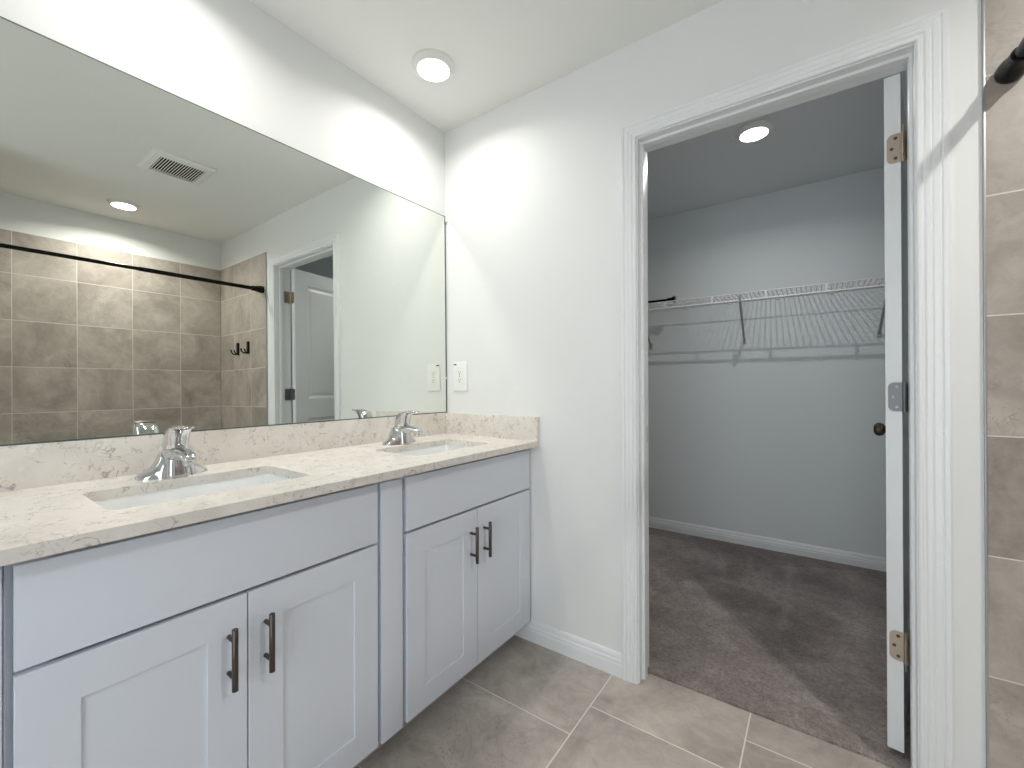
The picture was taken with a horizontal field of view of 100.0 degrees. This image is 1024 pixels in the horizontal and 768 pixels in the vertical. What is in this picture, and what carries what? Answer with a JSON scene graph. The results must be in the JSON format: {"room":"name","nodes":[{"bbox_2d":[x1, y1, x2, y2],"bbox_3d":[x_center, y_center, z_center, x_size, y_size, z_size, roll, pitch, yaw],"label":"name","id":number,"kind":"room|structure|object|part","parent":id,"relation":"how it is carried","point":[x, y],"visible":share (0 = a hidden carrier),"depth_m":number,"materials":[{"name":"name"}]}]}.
{"room":"bathroom","nodes":[
{"label":"bathroom","id":0,"kind":"room"},
{"bbox_2d":[0,0,444,215],"bbox_3d":[-1.226,-0.081,1.083,0.120,2.440,2.870,0,0,35],"label":"wall","id":1,"kind":"structure","parent":0,"point":[233,60],"depth_m":1.49,"materials":[{"name":"white paint"}]},
{"bbox_2d":[0,412,447,491],"bbox_3d":[-0.809,0.199,1.547,0.018,0.105,1.630,0,0,35],"label":"backsplash","id":2,"kind":"structure","parent":1,"relation":"attached to","point":[25,466],"depth_m":1.25,"materials":[{"name":"stone"}]},
{"bbox_2d":[0,16,447,445],"bbox_3d":[-0.810,-0.359,1.548,0.017,1.009,1.629,0,0,35],"label":"wall mirror","id":3,"kind":"object","parent":1,"relation":"attached to","point":[167,260],"visible":1,"depth_m":1.29,"materials":[{"name":"grey mirror"}]},
{"bbox_2d":[249,0,906,219],"bbox_3d":[0.386,-1.355,1.102,3.255,0.100,4.768,0,0,35],"label":"ceiling","id":4,"kind":"structure","parent":0,"point":[501,51],"depth_m":1.80,"materials":[{"name":"white paint"}]},
{"bbox_2d":[412,49,454,81],"bbox_3d":[-0.321,-1.290,1.754,0.174,0.023,0.174,0,0,35],"label":"recessed light","id":5,"kind":"object","parent":4,"relation":"in","point":[432,65],"visible":1,"depth_m":1.73,"materials":[{"name":"white"}]},
{"bbox_2d":[735,120,773,141],"bbox_3d":[1.247,-1.293,2.213,0.174,0.023,0.174,0,0,35],"label":"recessed light","id":6,"kind":"object","parent":4,"relation":"in","point":[754,131],"visible":1,"depth_m":2.18,"materials":[{"name":"white"}]},
{"bbox_2d":[353,527,910,767],"bbox_3d":[0.394,1.181,1.095,3.255,0.108,4.768,0,0,35],"label":"floor","id":7,"kind":"structure","parent":0,"point":[796,642],"depth_m":1.59,"materials":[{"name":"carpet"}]},
{"bbox_2d":[0,566,1,767],"bbox_3d":[-1.024,0.706,0.786,0.506,0.863,0.080,0,0,35],"label":"filler panel","id":8,"kind":"object","parent":7,"relation":"on","point":[0,566],"visible":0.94,"depth_m":0.67,"materials":[{"name":"white paint"}]},
{"bbox_2d":[2,483,377,767],"bbox_3d":[-0.785,0.706,1.104,0.559,0.863,0.714,0,0,35],"label":"vanity cabinet","id":9,"kind":"object","parent":7,"relation":"on","point":[249,639],"visible":0.96,"depth_m":0.90,"materials":[{"name":"white paint"}]},
{"bbox_3d":[-0.697,0.759,0.825,0.019,0.583,0.342,0,0,35],"label":"cabinet door","id":10,"kind":"part","parent":9,"relation":"part of","materials":[{"name":"white paint"}]},
{"bbox_3d":[-0.597,0.374,0.968,0.019,0.168,0.691,0,0,35],"label":"drawer","id":11,"kind":"part","parent":9,"relation":"part of","materials":[{"name":"white paint"}]},
{"bbox_3d":[-0.598,0.586,0.918,0.038,0.132,0.012,0,0,35],"label":"handle","id":12,"kind":"part","parent":9,"relation":"part of","materials":[{"name":"brown metal"}]},
{"bbox_3d":[-0.553,0.586,0.980,0.038,0.132,0.012,0,0,35],"label":"handle","id":13,"kind":"part","parent":9,"relation":"part of","materials":[{"name":"brown metal"}]},
{"bbox_2d":[0,433,539,565],"bbox_3d":[-0.584,0.262,1.387,0.570,0.024,1.630,0,0,35],"label":"countertop","id":14,"kind":"structure","parent":9,"relation":"on","point":[36,522],"depth_m":1.01,"materials":[{"name":"stone"}]},
{"bbox_2d":[134,425,207,479],"bbox_3d":[-0.895,0.180,1.157,0.164,0.140,0.163,0,0,35],"label":"faucet","id":15,"kind":"object","parent":14,"relation":"on","point":[175,460],"visible":1,"depth_m":1.14,"materials":[{"name":"silver metal"}]},
{"bbox_3d":[-0.910,0.145,1.167,0.101,0.063,0.055,0,0,35],"label":"handle","id":16,"kind":"part","parent":15,"relation":"part of","materials":[{"name":"silver metal"}]},
{"bbox_3d":[-0.887,0.201,1.151,0.143,0.056,0.054,0,0,35],"label":"spout","id":17,"kind":"part","parent":15,"relation":"part of","materials":[{"name":"silver metal"}]},
{"bbox_3d":[-0.869,0.120,1.139,0.076,0.020,0.051,0,0,35],"label":"lever","id":18,"kind":"part","parent":15,"relation":"part of","materials":[{"name":"silver metal"}]},
{"bbox_2d":[81,474,309,548],"bbox_3d":[-0.766,0.342,1.078,0.274,0.136,0.437,0,0,35],"label":"sink","id":19,"kind":"object","parent":14,"relation":"in","point":[126,502],"visible":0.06,"depth_m":1.14,"materials":[{"name":"white ceramic"}]},
{"bbox_2d":[382,410,422,444],"bbox_3d":[-0.437,0.180,1.794,0.164,0.140,0.163,0,0,35],"label":"faucet","id":20,"kind":"object","parent":14,"relation":"on","point":[399,434],"visible":1,"depth_m":1.78,"materials":[{"name":"silver metal"}]},
{"bbox_3d":[-0.452,0.146,1.805,0.101,0.063,0.055,0,0,35],"label":"handle","id":21,"kind":"part","parent":20,"relation":"part of","materials":[{"name":"silver metal"}]},
{"bbox_3d":[-0.411,0.120,1.776,0.076,0.020,0.051,0,0,35],"label":"lever","id":22,"kind":"part","parent":20,"relation":"part of","materials":[{"name":"silver metal"}]},
{"bbox_3d":[-0.428,0.201,1.788,0.143,0.056,0.054,0,0,35],"label":"spout","id":23,"kind":"part","parent":20,"relation":"part of","materials":[{"name":"silver metal"}]},
{"bbox_2d":[396,445,484,473],"bbox_3d":[-0.310,0.342,1.720,0.274,0.136,0.437,0,0,35],"label":"sink","id":24,"kind":"object","parent":14,"relation":"in","point":[441,448],"visible":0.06,"depth_m":1.87,"materials":[{"name":"white ceramic"}]},
{"bbox_2d":[446,413,538,440],"bbox_3d":[-0.109,0.198,2.038,0.552,0.105,0.018,0,0,35],"label":"side splash","id":25,"kind":"object","parent":14,"relation":"on","point":[485,425],"visible":1,"depth_m":2.01,"materials":[{"name":"stone"}]},
{"bbox_3d":[-0.496,0.759,1.107,0.019,0.583,0.346,0,0,35],"label":"cabinet door","id":26,"kind":"part","parent":9,"relation":"part of","materials":[{"name":"white paint"}]},
{"bbox_2d":[377,478,402,744],"bbox_3d":[-0.564,0.707,1.432,0.506,0.863,0.076,0,0,35],"label":"filler panel","id":27,"kind":"object","parent":7,"relation":"on","point":[390,677],"visible":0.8,"depth_m":1.28,"materials":[{"name":"white paint"}]},
{"bbox_2d":[399,449,529,724],"bbox_3d":[-0.323,0.707,1.753,0.559,0.863,0.724,0,0,35],"label":"vanity cabinet","id":28,"kind":"object","parent":7,"relation":"on","point":[466,526],"visible":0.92,"depth_m":1.53,"materials":[{"name":"white paint"}]},
{"bbox_3d":[-0.235,0.759,1.474,0.019,0.583,0.338,0,0,35],"label":"cabinet door","id":29,"kind":"part","parent":28,"relation":"part of","materials":[{"name":"white paint"}]},
{"bbox_3d":[-0.132,0.375,1.622,0.019,0.168,0.698,0,0,35],"label":"drawer","id":30,"kind":"part","parent":28,"relation":"part of","materials":[{"name":"white paint"}]},
{"bbox_3d":[-0.137,0.586,1.566,0.038,0.132,0.012,0,0,35],"label":"handle","id":31,"kind":"part","parent":28,"relation":"part of","materials":[{"name":"brown metal"}]},
{"bbox_3d":[-0.092,0.587,1.628,0.038,0.132,0.012,0,0,35],"label":"handle","id":32,"kind":"part","parent":28,"relation":"part of","materials":[{"name":"brown metal"}]},
{"bbox_3d":[-0.032,0.759,1.760,0.019,0.583,0.358,0,0,35],"label":"cabinet door","id":33,"kind":"part","parent":28,"relation":"part of","materials":[{"name":"white paint"}]},
{"bbox_2d":[445,0,985,767],"bbox_3d":[0.705,-0.085,1.541,3.255,2.440,0.115,0,0,35],"label":"wall","id":34,"kind":"structure","parent":0,"point":[533,208],"depth_m":1.73,"materials":[{"name":"white paint"}]},
{"bbox_2d":[453,362,466,390],"bbox_3d":[-0.261,-0.038,2.152,0.091,0.144,0.008,0,0,35],"label":"wall outlet","id":35,"kind":"object","parent":34,"relation":"attached to","point":[459,368],"visible":1,"depth_m":2.15,"materials":[{"name":"white plastic"}]},
{"bbox_2d":[514,619,621,678],"bbox_3d":[0.062,1.093,1.919,0.900,0.090,0.014,0,0,35],"label":"baseboard","id":36,"kind":"structure","parent":34,"relation":"attached to","point":[605,659],"depth_m":1.77,"materials":[{"name":"white paint"}]},
{"bbox_2d":[620,127,637,684],"bbox_3d":[0.448,0.071,1.643,0.058,2.130,0.018,0,0,35],"label":"trim","id":37,"kind":"structure","parent":34,"relation":"attached to","point":[628,188],"depth_m":1.64,"materials":[{"name":"white paint"}]},
{"bbox_2d":[636,43,918,767],"bbox_3d":[0.830,0.091,1.452,0.811,2.086,0.116,0,0,35],"label":"trim","id":38,"kind":"structure","parent":34,"relation":"attached to","point":[901,59],"depth_m":1.37,"materials":[{"name":"white paint"}]},
{"bbox_2d":[620,6,948,137],"bbox_3d":[0.790,-0.967,1.400,0.905,0.058,0.018,0,0,35],"label":"trim","id":39,"kind":"structure","parent":34,"relation":"attached to","point":[906,33],"depth_m":1.34,"materials":[{"name":"white paint"}]},
{"bbox_2d":[873,73,909,752],"bbox_3d":[1.399,0.085,1.547,0.202,2.036,0.816,0,0,44],"label":"door","id":40,"kind":"structure","parent":34,"relation":"in","point":[896,429],"depth_m":1.30,"materials":[{"name":"white paint"}]},
{"bbox_3d":[1.597,0.195,1.834,0.082,0.064,0.064,0,0,44],"label":"knob","id":41,"kind":"part","parent":40,"relation":"part of","materials":[{"name":"brown metal"}]},
{"bbox_3d":[1.147,-0.710,1.259,0.002,0.087,0.052,0,0,44],"label":"jamb plate","id":42,"kind":"part","parent":40,"relation":"part of","materials":[{"name":"metal"}]},
{"bbox_3d":[1.150,0.039,1.257,0.002,0.087,0.052,0,0,44],"label":"jamb plate","id":43,"kind":"part","parent":40,"relation":"part of","materials":[{"name":"grey metal"}]},
{"bbox_3d":[1.152,0.786,1.255,0.002,0.087,0.052,0,0,44],"label":"jamb plate","id":44,"kind":"part","parent":40,"relation":"part of","materials":[{"name":"metal"}]},
{"bbox_2d":[915,6,953,767],"bbox_3d":[1.135,0.067,1.154,0.066,2.130,0.018,0,0,35],"label":"trim","id":45,"kind":"structure","parent":34,"relation":"attached to","point":[932,48],"depth_m":1.15,"materials":[{"name":"white paint"}]},
{"bbox_2d":[985,0,1023,767],"bbox_3d":[1.557,0.002,0.859,0.836,2.137,0.009,0,0,35],"label":"tiled wall","id":46,"kind":"structure","parent":34,"relation":"attached to","point":[1004,19],"depth_m":1.08,"materials":[{"name":"beige tile"}]},
{"bbox_2d":[981,0,988,767],"bbox_3d":[1.215,0.033,1.102,0.004,2.197,0.010,0,0,35],"label":"trim","id":47,"kind":"structure","parent":46,"relation":"attached to","point":[982,1],"depth_m":1.10,"materials":[{"name":"silver metal"}]},
{"bbox_2d":[994,37,1023,83],"bbox_3d":[0.805,-0.780,0.454,0.056,0.056,1.524,0,0,35],"label":"shower curtain rod","id":48,"kind":"object","parent":46,"relation":"attached to","point":[1011,69],"visible":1,"depth_m":1.04,"materials":[{"name":"black metal"}]},
{"bbox_2d":[648,167,885,557],"bbox_3d":[1.598,-0.084,3.103,2.900,2.440,0.100,0,0,35],"label":"wall","id":49,"kind":"structure","parent":0,"point":[771,435],"depth_m":2.92,"materials":[{"name":"white paint"}]},
{"bbox_2d":[648,276,884,348],"bbox_3d":[1.478,-0.435,2.937,2.692,0.314,0.309,0,0,35],"label":"wire shelf","id":50,"kind":"object","parent":49,"relation":"attached to","point":[826,288],"visible":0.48,"depth_m":2.72,"materials":[{"name":"white metal"}]},
{"bbox_2d":[648,296,675,302],"bbox_3d":[0.819,-0.611,3.353,0.881,0.046,0.046,0,0,35],"label":"rod","id":51,"kind":"object","parent":50,"relation":"on","point":[673,297],"visible":0.33,"depth_m":3.13,"materials":[{"name":"black metal"}]},
{"bbox_3d":[1.486,-0.584,2.950,2.692,0.006,0.006,0,0,35],"label":"rail","id":52,"kind":"part","parent":50,"relation":"part of","materials":[{"name":"white metal"}]},
{"bbox_3d":[1.397,-0.538,2.824,2.692,0.012,0.012,0,0,35],"label":"rail","id":53,"kind":"part","parent":50,"relation":"part of","materials":[{"name":"white metal"}]},
{"bbox_3d":[1.398,-0.584,2.825,2.692,0.007,0.007,0,0,35],"label":"rail","id":54,"kind":"part","parent":50,"relation":"part of","materials":[{"name":"white metal"}]},
{"bbox_2d":[649,517,885,571],"bbox_3d":[1.569,1.094,3.053,2.700,0.090,0.014,0,0,35],"label":"baseboard","id":55,"kind":"structure","parent":49,"relation":"attached to","point":[806,550],"depth_m":2.90,"materials":[{"name":"white paint"}]}
]}

